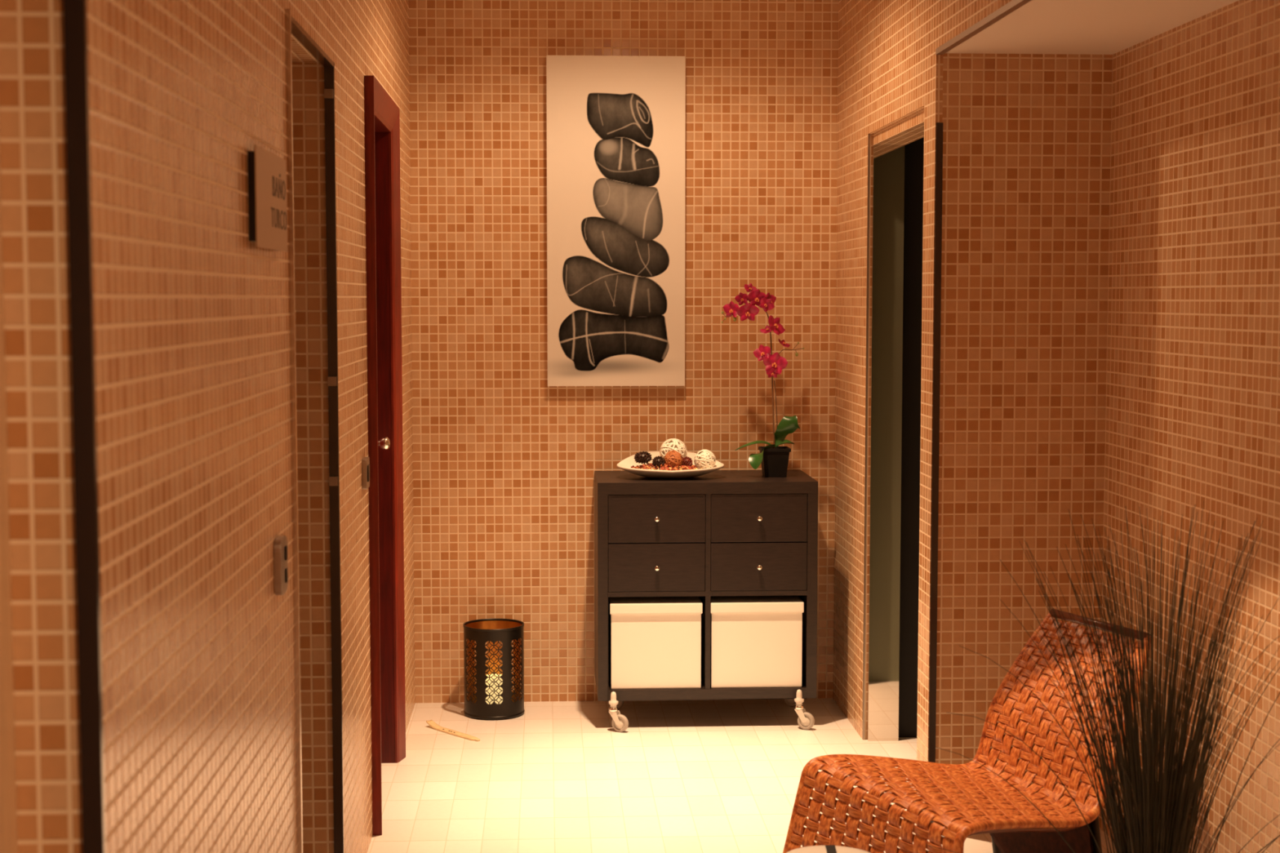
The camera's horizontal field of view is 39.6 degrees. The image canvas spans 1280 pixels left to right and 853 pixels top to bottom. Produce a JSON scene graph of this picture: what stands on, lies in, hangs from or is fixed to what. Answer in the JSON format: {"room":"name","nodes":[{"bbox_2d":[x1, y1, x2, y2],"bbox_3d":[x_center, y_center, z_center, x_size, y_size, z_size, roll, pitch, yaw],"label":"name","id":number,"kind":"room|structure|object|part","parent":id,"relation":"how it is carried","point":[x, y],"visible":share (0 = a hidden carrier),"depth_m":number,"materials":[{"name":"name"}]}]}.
{"room":"spa hallway","nodes":[
{"label":"spa hallway","id":0,"kind":"room"},
{"bbox_2d":[0,0,415,852],"bbox_3d":[-0.743,-0.026,2.705,0.200,2.720,7.870,0,4,-3],"label":"wall","id":1,"kind":"structure","parent":0,"point":[192,317],"depth_m":2.55,"materials":[{"name":"tile"}]},
{"bbox_2d":[0,179,17,852],"bbox_3d":[-0.746,0.354,1.957,0.093,2.070,0.073,0,4,-3],"label":"trim","id":2,"kind":"structure","parent":1,"relation":"attached to","point":[8,814],"depth_m":1.96,"materials":[{"name":"brown wood"}]},
{"bbox_2d":[62,0,106,852],"bbox_3d":[-0.591,0.376,1.552,0.023,2.085,0.899,0,4,-3],"label":"trim","id":3,"kind":"structure","parent":1,"relation":"attached to","point":[75,11],"depth_m":1.96,"materials":[{"name":"brown metal"}]},
{"bbox_2d":[248,144,287,252],"bbox_3d":[-0.659,-0.400,3.159,0.016,0.170,0.350,0,4,-3],"label":"door sign","id":4,"kind":"object","parent":1,"relation":"attached to","point":[267,171],"visible":1,"depth_m":3.11,"materials":[{"name":"beige"}]},
{"bbox_2d":[273,535,288,595],"bbox_3d":[-0.664,0.257,3.297,0.017,0.105,0.085,0,4,-3],"label":"light switch","id":5,"kind":"object","parent":1,"relation":"attached to","point":[280,545],"visible":1,"depth_m":3.26,"materials":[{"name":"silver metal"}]},
{"bbox_2d":[285,8,302,852],"bbox_3d":[-0.688,0.234,3.512,0.025,2.085,0.012,0,4,-3],"label":"trim","id":6,"kind":"structure","parent":1,"relation":"attached to","point":[288,14],"depth_m":3.49,"materials":[{"name":"silver metal"}]},
{"bbox_2d":[291,15,344,852],"bbox_3d":[-0.715,0.206,3.902,0.023,2.085,0.779,0,4,-3],"label":"trim","id":7,"kind":"structure","parent":1,"relation":"attached to","point":[297,30],"depth_m":4.27,"materials":[{"name":"brown wood"}]},
{"bbox_2d":[361,457,369,489],"bbox_3d":[-0.747,0.127,4.854,0.016,0.083,0.085,0,4,-3],"label":"light switch","id":8,"kind":"object","parent":1,"relation":"attached to","point":[366,460],"visible":1,"depth_m":4.81,"materials":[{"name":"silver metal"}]},
{"bbox_2d":[364,75,405,835],"bbox_3d":[-0.832,0.066,5.428,0.146,2.142,0.874,0,4,-3],"label":"door","id":9,"kind":"structure","parent":1,"relation":"in","point":[382,114],"depth_m":5.76,"materials":[{"name":"red wood"}]},
{"bbox_3d":[-0.830,0.054,5.683,0.063,0.044,0.044,0,4,-3],"label":"knob","id":10,"kind":"part","parent":9,"relation":"part of","materials":[{"name":"silver metal"}]},
{"bbox_3d":[-0.795,0.078,5.828,0.030,2.060,0.082,0,4,-3],"label":"casing","id":11,"kind":"part","parent":9,"relation":"part of","materials":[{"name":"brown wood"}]},
{"bbox_2d":[408,0,838,702],"bbox_3d":[0.636,-0.320,6.757,3.220,2.720,0.100,0,4,-3],"label":"wall","id":12,"kind":"structure","parent":0,"point":[505,460],"depth_m":6.66,"materials":[{"name":"tile"}]},
{"bbox_2d":[546,55,685,386],"bbox_3d":[-0.089,-0.760,6.617,0.512,1.218,0.040,0,4,-3],"label":"canvas","id":13,"kind":"object","parent":12,"relation":"attached to","point":[615,124],"visible":1,"depth_m":6.60,"materials":[{"name":"beige fabric"}]},
{"bbox_2d":[367,697,1116,852],"bbox_3d":[0.206,1.367,2.856,4.500,0.080,8.070,0,4,-3],"label":"floor","id":14,"kind":"structure","parent":0,"point":[712,775],"depth_m":5.70,"materials":[{"name":"tile"}]},
{"bbox_2d":[426,720,479,741],"bbox_3d":[-0.656,1.068,6.255,0.031,0.022,0.292,-4,6,-42],"label":"holder","id":15,"kind":"object","parent":14,"relation":"on","point":[430,722],"visible":1,"depth_m":6.26,"materials":[{"name":"brown wood"}]},
{"bbox_2d":[462,618,524,719],"bbox_3d":[-0.537,0.891,6.547,0.224,0.334,0.224,1,4,11],"label":"lantern","id":16,"kind":"object","parent":14,"relation":"on","point":[482,631],"visible":0.98,"depth_m":6.46,"materials":[{"name":"black metal"}]},
{"bbox_2d":[485,674,502,704],"bbox_3d":[-0.537,0.979,6.554,0.080,0.141,0.080,0,4,-3],"label":"candle","id":17,"kind":"object","parent":16,"relation":"on","point":[489,682],"visible":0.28,"depth_m":6.52,"materials":[{"name":"white wax"}]},
{"bbox_2d":[594,469,817,732],"bbox_3d":[0.231,0.621,6.494,0.782,0.880,0.498,0,4,-3],"label":"base cabinet","id":18,"kind":"object","parent":14,"relation":"on","point":[717,532],"visible":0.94,"depth_m":6.29,"materials":[{"name":"black wood"}]},
{"bbox_2d":[608,596,702,688],"bbox_3d":[0.048,0.767,6.493,0.328,0.308,0.372,0,4,-3],"label":"storage box","id":19,"kind":"object","parent":18,"relation":"in","point":[655,642],"visible":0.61,"depth_m":6.32,"materials":[{"name":"white fabric"}]},
{"bbox_3d":[0.048,0.632,6.483,0.328,0.038,0.372,0,4,-3],"label":"box lid","id":20,"kind":"part","parent":19,"relation":"part of","materials":[{"name":"white fabric"}]},
{"bbox_3d":[0.049,0.311,6.473,0.342,0.170,0.396,0,4,-3],"label":"drawer","id":21,"kind":"part","parent":18,"relation":"part of","materials":[{"name":"brown wood"}]},
{"bbox_3d":[0.049,0.484,6.486,0.342,0.170,0.396,0,4,-3],"label":"drawer","id":22,"kind":"part","parent":18,"relation":"part of","materials":[{"name":"brown wood"}]},
{"bbox_3d":[0.060,0.326,6.265,0.019,0.019,0.026,0,4,-3],"label":"knob","id":23,"kind":"part","parent":18,"relation":"part of","materials":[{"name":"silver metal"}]},
{"bbox_3d":[0.060,0.499,6.277,0.019,0.019,0.026,0,4,-3],"label":"knob","id":24,"kind":"part","parent":18,"relation":"part of","materials":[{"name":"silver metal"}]},
{"bbox_2d":[616,451,724,478],"bbox_3d":[0.107,0.142,6.483,0.389,0.076,0.334,0,4,-3],"label":"dish","id":25,"kind":"object","parent":18,"relation":"on","point":[625,464],"visible":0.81,"depth_m":6.37,"materials":[{"name":"beige ceramic"}]},
{"bbox_2d":[631,462,702,471],"bbox_3d":[0.097,0.145,6.441,0.268,0.034,0.195,0,4,-3],"label":"potpourri","id":26,"kind":"object","parent":25,"relation":"in","point":[648,466],"visible":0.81,"depth_m":6.39},
{"bbox_2d":[633,451,652,464],"bbox_3d":[0.011,0.113,6.444,0.069,0.050,0.059,0,4,-3],"label":"decorative ball","id":27,"kind":"object","parent":26,"relation":"on","point":[642,457],"visible":1,"depth_m":6.43,"materials":[{"name":"brown plant"}]},
{"bbox_2d":[651,455,664,469],"bbox_3d":[0.066,0.131,6.414,0.051,0.052,0.052,0,4,-3],"label":"decorative ball","id":28,"kind":"object","parent":26,"relation":"on","point":[659,460],"visible":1,"depth_m":6.40,"materials":[{"name":"brown plant"}]},
{"bbox_2d":[659,438,687,457],"bbox_3d":[0.122,0.094,6.514,0.101,0.101,0.101,0,4,-3],"label":"decorative ball","id":29,"kind":"object","parent":26,"relation":"on","point":[677,445],"visible":0.6,"depth_m":6.48,"materials":[{"name":"beige wicker"}]},
{"bbox_2d":[663,450,683,468],"bbox_3d":[0.121,0.121,6.425,0.070,0.070,0.070,0,4,-3],"label":"decorative ball","id":30,"kind":"object","parent":26,"relation":"on","point":[673,458],"visible":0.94,"depth_m":6.40,"materials":[{"name":"brown wicker"}]},
{"bbox_2d":[681,456,692,466],"bbox_3d":[0.169,0.129,6.430,0.047,0.047,0.046,0,4,-3],"label":"decorative ball","id":31,"kind":"object","parent":26,"relation":"on","point":[686,461],"visible":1,"depth_m":6.42,"materials":[{"name":"red wicker"}]},
{"bbox_2d":[693,449,715,468],"bbox_3d":[0.235,0.123,6.447,0.080,0.080,0.080,0,4,-3],"label":"decorative ball","id":32,"kind":"object","parent":25,"relation":"in","point":[706,459],"visible":0.84,"depth_m":6.42,"materials":[{"name":"beige wicker"}]},
{"bbox_2d":[608,590,807,597],"bbox_3d":[0.229,0.578,6.516,0.708,0.017,0.428,0,4,-3],"label":"shelf","id":33,"kind":"object","parent":18,"relation":"attached to","point":[704,593],"depth_m":6.30,"materials":[{"name":"black wood"}]},
{"bbox_2d":[710,595,804,688],"bbox_3d":[0.407,0.765,6.512,0.333,0.308,0.372,0,4,-3],"label":"storage box","id":34,"kind":"object","parent":18,"relation":"in","point":[756,641],"visible":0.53,"depth_m":6.33,"materials":[{"name":"white fabric"}]},
{"bbox_3d":[0.407,0.631,6.502,0.333,0.038,0.372,0,4,-3],"label":"box lid","id":35,"kind":"part","parent":34,"relation":"part of","materials":[{"name":"white fabric"}]},
{"bbox_3d":[0.411,0.483,6.505,0.342,0.170,0.396,0,4,-3],"label":"drawer","id":36,"kind":"part","parent":18,"relation":"part of","materials":[{"name":"brown wood"}]},
{"bbox_3d":[0.411,0.309,6.492,0.342,0.170,0.396,0,4,-3],"label":"drawer","id":37,"kind":"part","parent":18,"relation":"part of","materials":[{"name":"brown wood"}]},
{"bbox_3d":[0.422,0.498,6.296,0.019,0.019,0.026,0,4,-3],"label":"knob","id":38,"kind":"part","parent":18,"relation":"part of","materials":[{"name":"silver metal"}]},
{"bbox_3d":[0.422,0.325,6.284,0.019,0.019,0.026,0,4,-3],"label":"knob","id":39,"kind":"part","parent":18,"relation":"part of","materials":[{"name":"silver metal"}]},
{"bbox_2d":[721,283,804,477],"bbox_3d":[0.444,-0.168,6.443,0.305,0.702,0.134,0,4,-3],"label":"orchid","id":40,"kind":"object","parent":18,"relation":"on","point":[773,458],"visible":1,"depth_m":6.43,"materials":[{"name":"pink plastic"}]},
{"bbox_3d":[0.330,-0.422,6.401,0.071,0.060,0.013,3,5,37],"label":"flower","id":41,"kind":"part","parent":40,"relation":"part of","materials":[{"name":"red plant"}]},
{"bbox_3d":[0.367,-0.461,6.418,0.054,0.047,0.016,2,4,20],"label":"flower","id":42,"kind":"part","parent":40,"relation":"part of","materials":[{"name":"red plant"}]},
{"bbox_3d":[0.388,-0.411,6.390,0.082,0.066,0.033,0,4,-3],"label":"flower","id":43,"kind":"part","parent":40,"relation":"part of","materials":[{"name":"red plant"}]},
{"bbox_3d":[0.393,-0.182,6.438,0.200,0.533,0.013,-1,4,-14],"label":"stem","id":44,"kind":"part","parent":40,"relation":"part of","materials":[{"name":"brown"}]},
{"bbox_3d":[0.400,-0.499,6.419,0.048,0.038,0.024,-1,4,-11],"label":"flower","id":45,"kind":"part","parent":40,"relation":"part of","materials":[{"name":"red plant"}]},
{"bbox_3d":[0.421,-0.463,6.401,0.075,0.064,0.018,-1,4,-15],"label":"flower","id":46,"kind":"part","parent":40,"relation":"part of","materials":[{"name":"red plant"}]},
{"bbox_3d":[0.441,-0.266,6.423,0.067,0.060,0.018,2,4,22],"label":"flower","id":47,"kind":"part","parent":40,"relation":"part of","materials":[{"name":"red plant"}]},
{"bbox_3d":[0.455,-0.438,6.406,0.054,0.052,0.013,-1,4,-11],"label":"flower","id":48,"kind":"part","parent":40,"relation":"part of","materials":[{"name":"red plant"}]},
{"bbox_3d":[0.460,-0.351,6.424,0.052,0.030,0.043,0,4,-3],"label":"flower","id":49,"kind":"part","parent":40,"relation":"part of","materials":[{"name":"red plant"}]},
{"bbox_3d":[0.466,-0.455,6.422,0.068,0.059,0.016,-4,6,-43],"label":"flower","id":50,"kind":"part","parent":40,"relation":"part of","materials":[{"name":"red plant"}]},
{"bbox_3d":[0.480,-0.193,6.423,0.050,0.037,0.026,0,4,-3],"label":"flower","id":51,"kind":"part","parent":40,"relation":"part of","materials":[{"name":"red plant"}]},
{"bbox_3d":[0.490,0.129,6.481,0.107,0.105,0.107,0,4,-3],"label":"pot","id":52,"kind":"part","parent":40,"relation":"part of","materials":[{"name":"black plastic"}]},
{"bbox_3d":[0.489,-0.228,6.415,0.090,0.080,0.022,1,4,11],"label":"flower","id":53,"kind":"part","parent":40,"relation":"part of","materials":[{"name":"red plant"}]},
{"bbox_3d":[0.492,-0.365,6.420,0.034,0.073,0.078,3,5,35],"label":"flower","id":54,"kind":"part","parent":40,"relation":"part of","materials":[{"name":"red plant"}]},
{"bbox_3d":[0.523,-0.302,6.440,0.044,0.032,0.041,0,4,-3],"label":"flower","id":55,"kind":"part","parent":40,"relation":"part of","materials":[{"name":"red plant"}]},
{"bbox_2d":[786,844,870,852],"bbox_3d":[0.376,1.064,3.521,0.208,0.429,0.208,0,4,-3],"label":"round stool","id":56,"kind":"object","parent":14,"relation":"on","point":[827,848],"visible":1,"depth_m":3.56,"materials":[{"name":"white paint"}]},
{"bbox_2d":[782,608,1149,852],"bbox_3d":[0.844,0.864,4.276,0.864,0.720,0.652,-3,5,-35],"label":"lounge chair","id":57,"kind":"object","parent":14,"relation":"on","point":[1014,824],"visible":0.86,"depth_m":4.27,"materials":[{"name":"wicker"}]},
{"bbox_3d":[0.678,0.865,4.444,0.517,0.088,0.026,-2,5,-27],"label":"rail","id":58,"kind":"part","parent":57,"relation":"part of","materials":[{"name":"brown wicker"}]},
{"bbox_3d":[0.910,1.025,4.571,0.075,0.356,0.021,-2,5,-25],"label":"leg","id":59,"kind":"part","parent":57,"relation":"part of","materials":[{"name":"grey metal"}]},
{"bbox_3d":[0.883,0.897,4.008,0.491,0.074,0.025,-3,5,-38],"label":"rail","id":60,"kind":"part","parent":57,"relation":"part of","materials":[{"name":"brown wood"}]},
{"bbox_3d":[0.961,1.056,4.347,0.055,0.325,0.505,-2,4,-22],"label":"panel","id":61,"kind":"part","parent":57,"relation":"part of","materials":[{"name":"wicker"}]},
{"bbox_3d":[1.078,1.051,4.173,0.076,0.363,0.021,-2,5,-25],"label":"leg","id":62,"kind":"part","parent":57,"relation":"part of","materials":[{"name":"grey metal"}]},
{"bbox_3d":[1.166,0.504,4.523,0.022,0.037,0.312,-3,5,-35],"label":"rail","id":63,"kind":"part","parent":57,"relation":"part of","materials":[{"name":"brown wood"}]},
{"bbox_2d":[928,500,1279,852],"bbox_3d":[1.041,0.719,3.585,0.736,1.106,0.720,-4,6,-44],"label":"potted grass","id":64,"kind":"object","parent":14,"relation":"on","point":[1159,821],"depth_m":3.58,"materials":[{"name":"brown"}]},
{"bbox_2d":[832,0,1012,810],"bbox_3d":[1.007,-0.033,2.797,0.125,2.720,7.870,0,4,-3],"label":"wall","id":65,"kind":"structure","parent":0,"point":[890,71],"depth_m":6.10,"materials":[{"name":"tile"}]},
{"bbox_2d":[862,134,870,740],"bbox_3d":[0.775,0.049,6.095,0.006,2.080,0.010,0,4,-3],"label":"trim","id":66,"kind":"structure","parent":65,"relation":"attached to","point":[868,135],"depth_m":6.09,"materials":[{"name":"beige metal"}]},
{"bbox_2d":[866,145,904,741],"bbox_3d":[0.840,0.068,6.091,0.106,2.043,0.026,0,4,-3],"label":"trim","id":67,"kind":"structure","parent":65,"relation":"attached to","point":[887,161],"depth_m":6.08,"materials":[{"name":"silver metal"}]},
{"bbox_2d":[898,137,924,737],"bbox_3d":[1.262,-0.066,6.156,0.735,2.300,0.040,0,4,-3],"label":"door","id":68,"kind":"structure","parent":65,"relation":"in","point":[913,151],"depth_m":6.13,"materials":[{"name":"black wood"}]},
{"bbox_2d":[935,0,1031,54],"bbox_3d":[0.998,-0.823,1.891,0.020,0.016,6.182,0,4,-3],"label":"trim","id":69,"kind":"structure","parent":65,"relation":"attached to","point":[1013,5],"depth_m":4.46,"materials":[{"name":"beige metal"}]},
{"bbox_2d":[934,53,1112,829],"bbox_3d":[1.590,-0.199,5.094,1.490,2.720,0.050,0,4,-3],"label":"wall","id":70,"kind":"structure","parent":0,"point":[1027,137],"depth_m":5.04,"materials":[{"name":"tile"}]},
{"bbox_2d":[928,122,942,822],"bbox_3d":[0.839,0.156,5.053,0.019,2.018,0.006,0,4,-3],"label":"trim","id":71,"kind":"structure","parent":70,"relation":"attached to","point":[939,135],"depth_m":5.04,"materials":[{"name":"brown metal"}]},
{"bbox_2d":[946,0,1238,54],"bbox_3d":[1.248,-0.850,1.902,0.482,0.060,6.180,0,4,-3],"label":"ceiling","id":72,"kind":"structure","parent":0,"point":[1078,27],"depth_m":4.45,"materials":[{"name":"beige paint"}]},
{"bbox_2d":[1098,0,1279,852],"bbox_3d":[1.541,0.030,1.931,0.100,2.720,6.280,0,4,-3],"label":"wall","id":73,"kind":"structure","parent":0,"point":[1193,412],"depth_m":4.29,"materials":[{"name":"tile"}]}
]}

